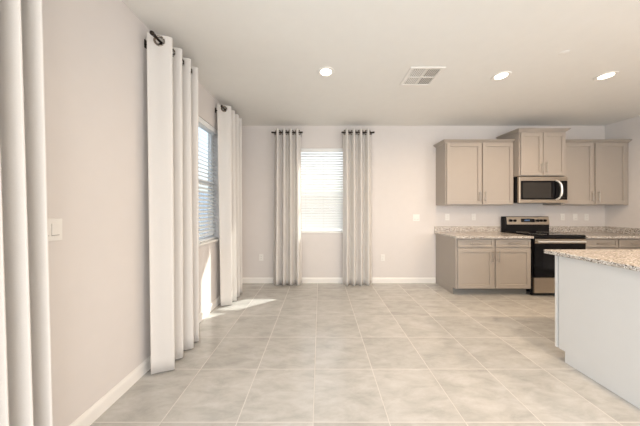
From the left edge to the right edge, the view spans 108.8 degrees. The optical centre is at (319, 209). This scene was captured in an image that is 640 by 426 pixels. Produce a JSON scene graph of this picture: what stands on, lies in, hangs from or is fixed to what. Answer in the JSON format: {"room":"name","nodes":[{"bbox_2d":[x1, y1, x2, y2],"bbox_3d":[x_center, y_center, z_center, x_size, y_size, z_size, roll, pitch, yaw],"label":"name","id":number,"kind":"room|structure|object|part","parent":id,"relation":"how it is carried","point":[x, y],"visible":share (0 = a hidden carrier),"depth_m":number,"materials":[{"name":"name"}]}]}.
{"room":"kitchen","nodes":[
{"label":"kitchen","id":0,"kind":"room"},
{"bbox_2d":[42,0,220,425],"bbox_3d":[-1.450,-0.085,0.189,0.150,2.730,7.577,0,0,0],"label":"wall","id":1,"kind":"structure","parent":0,"point":[96,114],"depth_m":1.42,"materials":[{"name":"paint"}]},
{"bbox_2d":[48,218,61,240],"bbox_3d":[-1.369,0.105,1.160,0.011,0.115,0.115,0,0,0],"label":"light switch","id":2,"kind":"object","parent":1,"relation":"attached to","point":[54,225],"visible":0.59,"depth_m":1.18,"materials":[{"name":"plastic"}]},
{"bbox_2d":[69,296,220,425],"bbox_3d":[-1.368,1.232,2.168,0.014,0.096,3.617,0,0,0],"label":"baseboard","id":3,"kind":"structure","parent":1,"relation":"attached to","point":[97,409],"depth_m":1.54,"materials":[{"name":"paint"}]},
{"bbox_2d":[144,30,182,64],"bbox_3d":[-1.304,-1.300,2.010,0.142,0.065,0.640,0,0,0],"label":"curtain rod","id":4,"kind":"object","parent":1,"relation":"attached to","point":[151,32],"visible":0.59,"depth_m":1.78,"materials":[{"name":"brown metal"}]},
{"bbox_2d":[147,32,198,374],"bbox_3d":[-1.241,-0.046,2.020,0.174,2.628,0.535,0,0,0],"label":"curtain","id":5,"kind":"object","parent":4,"relation":"hanging from","point":[172,86],"visible":1,"depth_m":1.81,"materials":[{"name":"fabric"}]},
{"bbox_2d":[198,125,218,245],"bbox_3d":[-1.427,-0.325,2.660,0.165,1.480,0.920,0,0,0],"label":"window","id":6,"kind":"structure","parent":1,"relation":"in","point":[209,133],"depth_m":3.08,"materials":[{"name":"white plastic"}]},
{"bbox_2d":[198,116,217,242],"bbox_3d":[-1.413,-0.337,2.660,0.065,1.452,0.908,0,0,0],"label":"window blind","id":7,"kind":"object","parent":6,"relation":"attached to","point":[201,122],"visible":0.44,"depth_m":2.86,"materials":[{"name":"white plastic"}]},
{"bbox_3d":[-1.413,-1.033,2.660,0.065,0.060,0.908,0,0,0],"label":"head rail","id":8,"kind":"part","parent":7,"relation":"part of","materials":[{"name":"white plastic"}]},
{"bbox_3d":[-1.420,0.379,2.660,0.050,0.020,0.904,0,0,0],"label":"rail","id":9,"kind":"part","parent":7,"relation":"part of","materials":[{"name":"white plastic"}]},
{"bbox_3d":[-1.403,0.403,2.660,0.115,0.024,0.920,0,0,0],"label":"sill","id":10,"kind":"part","parent":6,"relation":"part of","materials":[{"name":"paint"}]},
{"bbox_3d":[-1.304,-1.300,3.240,0.141,0.065,0.680,0,0,0],"label":"curtain rod","id":11,"kind":"object","parent":1,"relation":"attached to","visible":0},
{"bbox_2d":[217,104,241,305],"bbox_3d":[-1.242,-0.046,3.239,0.171,2.628,0.560,0,0,0],"label":"curtain","id":12,"kind":"object","parent":11,"relation":"hanging from","point":[229,124],"visible":0.98,"depth_m":3.03,"materials":[{"name":"fabric"}]},
{"bbox_3d":[-1.304,-1.300,0.740,0.141,0.065,0.640,0,0,0],"label":"curtain rod","id":13,"kind":"object","parent":1,"relation":"attached to","visible":0},
{"bbox_2d":[0,0,52,425],"bbox_3d":[-1.242,-0.046,0.770,0.160,2.628,0.541,0,0,0],"label":"curtain","id":14,"kind":"object","parent":13,"relation":"hanging from","point":[25,329],"visible":1,"depth_m":0.91,"materials":[{"name":"fabric"}]},
{"bbox_2d":[90,283,639,425],"bbox_3d":[1.788,1.340,0.189,6.625,0.120,7.877,0,0,0],"label":"floor","id":15,"kind":"structure","parent":0,"point":[305,354],"depth_m":1.85,"materials":[{"name":"tile"}]},
{"bbox_2d":[436,234,530,293],"bbox_3d":[2.564,0.854,3.656,1.108,0.852,0.636,0,0,0],"label":"base cabinet","id":16,"kind":"object","parent":15,"relation":"on","point":[463,266],"visible":0.98,"depth_m":3.38,"materials":[{"name":"paint"}]},
{"bbox_3d":[2.295,0.501,3.382,0.520,0.113,0.020,0,0,0],"label":"drawer","id":17,"kind":"part","parent":16,"relation":"part of","materials":[{"name":"paint"}]},
{"bbox_3d":[2.295,0.872,3.382,0.520,0.587,0.020,0,0,0],"label":"door","id":18,"kind":"part","parent":16,"relation":"part of","materials":[{"name":"paint"}]},
{"bbox_2d":[434,226,533,238],"bbox_3d":[2.553,0.361,3.656,1.135,0.132,0.642,0,0,0],"label":"countertop","id":19,"kind":"structure","parent":16,"relation":"on","point":[458,232],"depth_m":3.71,"materials":[{"name":"stone"}]},
{"bbox_3d":[2.849,0.501,3.382,0.513,0.113,0.020,0,0,0],"label":"drawer","id":20,"kind":"part","parent":16,"relation":"part of","materials":[{"name":"paint"}]},
{"bbox_3d":[2.849,0.872,3.382,0.513,0.587,0.020,0,0,0],"label":"door","id":21,"kind":"part","parent":16,"relation":"part of","materials":[{"name":"paint"}]},
{"bbox_2d":[501,216,586,294],"bbox_3d":[3.506,0.701,3.620,0.762,1.158,0.669,0,0,0],"label":"range","id":22,"kind":"object","parent":15,"relation":"on","point":[542,264],"visible":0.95,"depth_m":3.35,"materials":[{"name":"black metal"}]},
{"bbox_3d":[3.521,0.194,3.880,0.719,0.128,0.021,0,0,0],"label":"control panel","id":23,"kind":"part","parent":22,"relation":"part of","materials":[{"name":"silver metal"}]},
{"bbox_3d":[3.507,1.113,3.360,0.750,0.223,0.030,0,0,0],"label":"storage drawer","id":24,"kind":"part","parent":22,"relation":"part of","materials":[{"name":"silver metal"}]},
{"bbox_2d":[505,231,585,235],"bbox_3d":[3.506,0.382,3.625,0.762,0.012,0.550,0,0,0],"label":"cooktop","id":25,"kind":"object","parent":22,"relation":"in","point":[530,233],"depth_m":3.56,"materials":[{"name":"black glass"}]},
{"bbox_3d":[3.507,0.707,3.360,0.750,0.570,0.030,0,0,0],"label":"oven door","id":26,"kind":"part","parent":22,"relation":"part of","materials":[{"name":"black glass"}]},
{"bbox_3d":[3.507,0.466,3.342,0.738,0.064,0.006,0,0,0],"label":"door trim","id":27,"kind":"part","parent":22,"relation":"part of","materials":[{"name":"silver metal"}]},
{"bbox_3d":[3.494,0.468,3.313,0.687,0.028,0.055,0,0,0],"label":"door handle","id":28,"kind":"part","parent":22,"relation":"part of","materials":[{"name":"silver metal"}]},
{"bbox_2d":[555,255,639,408],"bbox_3d":[3.147,0.836,1.548,2.205,0.888,0.895,0,0,0],"label":"kitchen island","id":29,"kind":"object","parent":15,"relation":"on","point":[597,306],"visible":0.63,"depth_m":1.67,"materials":[{"name":"white paint"}]},
{"bbox_2d":[544,249,639,271],"bbox_3d":[3.160,0.375,1.515,2.320,0.034,1.070,0,0,0],"label":"island countertop","id":30,"kind":"structure","parent":29,"relation":"on","point":[629,259],"depth_m":1.77,"materials":[{"name":"stone"}]},
{"bbox_2d":[586,239,639,248],"bbox_3d":[4.421,0.854,3.656,1.053,0.852,0.636,0,0,0],"label":"base cabinet","id":31,"kind":"object","parent":15,"relation":"on","point":[591,243],"visible":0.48,"depth_m":3.38,"materials":[{"name":"paint"}]},
{"bbox_2d":[549,226,639,238],"bbox_3d":[4.419,0.361,3.656,1.058,0.132,0.642,0,0,0],"label":"countertop","id":32,"kind":"structure","parent":31,"relation":"on","point":[591,232],"depth_m":3.78,"materials":[{"name":"stone"}]},
{"bbox_3d":[4.150,0.872,3.382,0.470,0.587,0.020,0,0,0],"label":"door","id":33,"kind":"part","parent":31,"relation":"part of","materials":[{"name":"paint"}]},
{"bbox_3d":[4.150,0.501,3.382,0.470,0.113,0.020,0,0,0],"label":"drawer","id":34,"kind":"part","parent":31,"relation":"part of","materials":[{"name":"paint"}]},
{"bbox_3d":[4.645,0.501,3.382,0.470,0.113,0.020,0,0,0],"label":"drawer","id":35,"kind":"part","parent":31,"relation":"part of","materials":[{"name":"paint"}]},
{"bbox_2d":[122,0,639,125],"bbox_3d":[1.788,-1.525,0.189,6.625,0.150,7.877,0,0,0],"label":"ceiling","id":36,"kind":"structure","parent":0,"point":[260,59],"depth_m":2.17,"materials":[{"name":"paint"}]},
{"bbox_2d":[317,67,334,76],"bbox_3d":[0.063,-1.446,2.417,0.182,0.008,0.182,0,0,0],"label":"recessed light","id":37,"kind":"object","parent":36,"relation":"in","point":[323,71],"visible":1,"depth_m":2.41,"materials":[{"name":"paint"}]},
{"bbox_2d":[399,67,445,85],"bbox_3d":[1.105,-1.444,2.502,0.360,0.010,0.355,0,0,0],"label":"ceiling vent","id":38,"kind":"object","parent":36,"relation":"in","point":[416,76],"visible":1,"depth_m":2.48,"materials":[{"name":"metal"}]},
{"bbox_2d":[491,71,511,80],"bbox_3d":[1.970,-1.446,2.490,0.182,0.008,0.182,0,0,0],"label":"recessed light","id":39,"kind":"object","parent":36,"relation":"in","point":[505,74],"visible":1,"depth_m":2.48,"materials":[{"name":"paint"}]},
{"bbox_2d":[558,50,569,55],"bbox_3d":[2.260,-1.448,2.120,0.074,0.005,0.074,0,0,0],"label":"sprinkler cover","id":40,"kind":"object","parent":36,"relation":"attached to","point":[565,51],"visible":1,"depth_m":2.11,"materials":[{"name":"paint"}]},
{"bbox_2d":[593,71,619,80],"bbox_3d":[3.110,-1.446,2.490,0.182,0.008,0.182,0,0,0],"label":"recessed light","id":41,"kind":"object","parent":36,"relation":"in","point":[607,75],"visible":1,"depth_m":2.48,"materials":[{"name":"paint"}]},
{"bbox_2d":[242,126,604,278],"bbox_3d":[1.788,-0.085,4.052,6.625,2.730,0.150,0,0,0],"label":"wall","id":42,"kind":"structure","parent":0,"point":[403,158],"depth_m":3.98,"materials":[{"name":"paint"}]},
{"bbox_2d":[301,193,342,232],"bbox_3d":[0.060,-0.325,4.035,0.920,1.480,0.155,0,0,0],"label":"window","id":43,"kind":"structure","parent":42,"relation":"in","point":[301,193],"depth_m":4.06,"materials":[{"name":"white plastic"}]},
{"bbox_2d":[301,148,342,231],"bbox_3d":[0.060,-0.337,4.016,0.908,1.452,0.061,0,0,0],"label":"window blind","id":44,"kind":"object","parent":43,"relation":"attached to","point":[323,218],"visible":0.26,"depth_m":4.02,"materials":[{"name":"white plastic"}]},
{"bbox_3d":[-0.253,-0.315,3.996,0.003,1.380,0.002,0,0,0],"label":"ladder cord","id":45,"kind":"part","parent":44,"relation":"part of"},
{"bbox_3d":[0.060,-1.033,4.016,0.908,0.060,0.061,0,0,0],"label":"head rail","id":46,"kind":"part","parent":44,"relation":"part of","materials":[{"name":"white plastic"}]},
{"bbox_3d":[0.060,0.379,4.022,0.904,0.020,0.050,0,0,0],"label":"rail","id":47,"kind":"part","parent":44,"relation":"part of","materials":[{"name":"white plastic"}]},
{"bbox_3d":[0.060,-0.315,3.996,0.003,1.380,0.002,0,0,0],"label":"ladder cord","id":48,"kind":"part","parent":44,"relation":"part of","materials":[{"name":"white fabric"}]},
{"bbox_3d":[0.060,0.403,4.010,0.920,0.024,0.105,0,0,0],"label":"sill","id":49,"kind":"part","parent":43,"relation":"part of","materials":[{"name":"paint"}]},
{"bbox_2d":[242,277,435,282],"bbox_3d":[0.312,1.232,3.970,3.375,0.096,0.014,0,0,0],"label":"baseboard","id":50,"kind":"structure","parent":42,"relation":"attached to","point":[244,279],"depth_m":3.96,"materials":[{"name":"paint"}]},
{"bbox_2d":[413,214,419,220],"bbox_3d":[1.670,0.145,3.971,0.115,0.115,0.011,0,0,0],"label":"light switch","id":51,"kind":"object","parent":42,"relation":"attached to","point":[416,217],"visible":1,"depth_m":3.97,"materials":[{"name":"plastic"}]},
{"bbox_2d":[434,226,499,231],"bbox_3d":[2.553,0.344,3.967,1.135,0.097,0.020,0,0,0],"label":"backsplash","id":52,"kind":"structure","parent":42,"relation":"attached to","point":[436,228],"depth_m":3.96,"materials":[{"name":"stone"}]},
{"bbox_2d":[471,214,475,219],"bbox_3d":[2.665,0.135,3.973,0.072,0.115,0.009,0,0,0],"label":"wall outlet","id":53,"kind":"object","parent":42,"relation":"attached to","point":[473,216],"visible":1,"depth_m":3.97,"materials":[{"name":"plastic"}]},
{"bbox_2d":[433,139,514,204],"bbox_3d":[2.529,-0.590,3.798,1.127,1.040,0.358,0,0,0],"label":"upper cabinet","id":54,"kind":"object","parent":42,"relation":"attached to","point":[468,171],"visible":1,"depth_m":3.66,"materials":[{"name":"paint"}]},
{"bbox_3d":[2.300,-0.570,3.662,0.550,0.975,0.020,0,0,0],"label":"door","id":55,"kind":"part","parent":54,"relation":"part of","materials":[{"name":"paint"}]},
{"bbox_3d":[2.529,-1.087,3.803,1.127,0.045,0.349,0,0,0],"label":"crown moulding","id":56,"kind":"part","parent":54,"relation":"part of","materials":[{"name":"paint"}]},
{"bbox_3d":[2.842,-0.570,3.662,0.485,0.975,0.020,0,0,0],"label":"door","id":57,"kind":"part","parent":54,"relation":"part of","materials":[{"name":"paint"}]},
{"bbox_2d":[496,128,570,176],"bbox_3d":[3.458,-0.885,3.744,0.805,0.730,0.466,0,0,0],"label":"upper cabinet","id":58,"kind":"object","parent":42,"relation":"attached to","point":[537,152],"visible":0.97,"depth_m":3.56,"materials":[{"name":"paint"}]},
{"bbox_3d":[3.284,-0.860,3.555,0.337,0.655,0.020,0,0,0],"label":"door","id":59,"kind":"part","parent":58,"relation":"part of","materials":[{"name":"paint"}]},
{"bbox_3d":[3.458,-1.222,3.749,0.805,0.055,0.456,0,0,0],"label":"crown moulding","id":60,"kind":"part","parent":58,"relation":"part of","materials":[{"name":"paint"}]},
{"bbox_2d":[513,177,567,202],"bbox_3d":[3.479,-0.306,3.735,0.762,0.418,0.482,0,0,0],"label":"microwave","id":61,"kind":"object","parent":58,"relation":"attached to","point":[525,189],"visible":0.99,"depth_m":3.56,"materials":[{"name":"silver metal"}]},
{"bbox_3d":[3.487,-0.297,3.563,0.718,0.295,0.003,0,0,0],"label":"door glass","id":62,"kind":"part","parent":61,"relation":"part of","materials":[{"name":"black glass"}]},
{"bbox_3d":[3.687,-0.297,3.529,0.042,0.319,0.084,0,0,-33],"label":"handle","id":63,"kind":"part","parent":61,"relation":"part of","materials":[{"name":"silver metal"}]},
{"bbox_3d":[3.633,-0.860,3.555,0.340,0.655,0.020,0,0,0],"label":"door","id":64,"kind":"part","parent":58,"relation":"part of","materials":[{"name":"paint"}]},
{"bbox_2d":[560,214,564,219],"bbox_3d":[4.210,0.135,3.973,0.072,0.115,0.009,0,0,0],"label":"wall outlet","id":65,"kind":"object","parent":42,"relation":"attached to","point":[562,216],"visible":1,"depth_m":3.97,"materials":[{"name":"plastic"}]},
{"bbox_2d":[584,214,588,219],"bbox_3d":[4.625,0.135,3.973,0.072,0.115,0.009,0,0,0],"label":"wall outlet","id":66,"kind":"object","parent":42,"relation":"attached to","point":[586,216],"visible":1,"depth_m":3.97,"materials":[{"name":"plastic"}]},
{"bbox_2d":[543,139,631,204],"bbox_3d":[4.408,-0.590,3.798,1.080,1.040,0.358,0,0,0],"label":"upper cabinet","id":67,"kind":"object","parent":42,"relation":"attached to","point":[596,169],"visible":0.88,"depth_m":3.66,"materials":[{"name":"paint"}]},
{"bbox_3d":[4.123,-0.570,3.662,0.477,0.975,0.020,0,0,0],"label":"door","id":68,"kind":"part","parent":67,"relation":"part of","materials":[{"name":"paint"}]},
{"bbox_3d":[4.408,-1.087,3.803,1.080,0.045,0.349,0,0,0],"label":"crown moulding","id":69,"kind":"part","parent":67,"relation":"part of","materials":[{"name":"paint"}]},
{"bbox_3d":[4.647,-0.570,3.662,0.495,0.975,0.020,0,0,0],"label":"door","id":70,"kind":"part","parent":67,"relation":"part of","materials":[{"name":"paint"}]},
{"bbox_2d":[549,226,639,234],"bbox_3d":[4.419,0.344,3.661,1.058,0.097,0.632,0,0,0],"label":"backsplash","id":71,"kind":"structure","parent":42,"relation":"attached to","point":[624,230],"depth_m":3.96,"materials":[{"name":"stone"}]},
{"bbox_3d":[-0.555,-1.282,3.908,0.530,0.065,0.139,0,0,0],"label":"curtain rod","id":72,"kind":"object","parent":42,"relation":"attached to","visible":0},
{"bbox_2d":[274,129,301,285],"bbox_3d":[-0.548,-0.036,3.853,0.482,2.608,0.117,0,0,0],"label":"curtain","id":73,"kind":"object","parent":72,"relation":"hanging from","point":[287,201],"visible":0.95,"depth_m":3.84,"materials":[{"name":"fabric"}]},
{"bbox_3d":[0.640,-1.282,3.908,0.560,0.065,0.139,0,0,0],"label":"curtain rod","id":74,"kind":"object","parent":42,"relation":"attached to","visible":0},
{"bbox_2d":[343,129,371,285],"bbox_3d":[0.633,-0.036,3.855,0.495,2.608,0.113,0,0,0],"label":"curtain","id":75,"kind":"object","parent":74,"relation":"hanging from","point":[357,256],"visible":0.98,"depth_m":3.83,"materials":[{"name":"fabric"}]},
{"bbox_2d":[605,116,639,227],"bbox_3d":[5.025,-0.085,0.189,0.150,2.730,7.577,0,0,0],"label":"wall","id":76,"kind":"structure","parent":0,"point":[627,216],"depth_m":3.65,"materials":[{"name":"paint"}]},
{"label":"outside","id":77,"kind":"structure","parent":0,"visible":0},
{"bbox_3d":[0.000,1.595,5.000,60.000,0.370,70.000,0,0,0],"label":"ground","id":78,"kind":"structure","parent":77,"visible":0},
{"bbox_2d":[199,193,207,237],"bbox_3d":[-4.600,0.345,5.000,0.160,2.130,18.000,0,0,0],"label":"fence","id":79,"kind":"object","parent":78,"relation":"on","point":[199,193],"visible":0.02,"depth_m":8.88,"materials":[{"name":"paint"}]}
]}

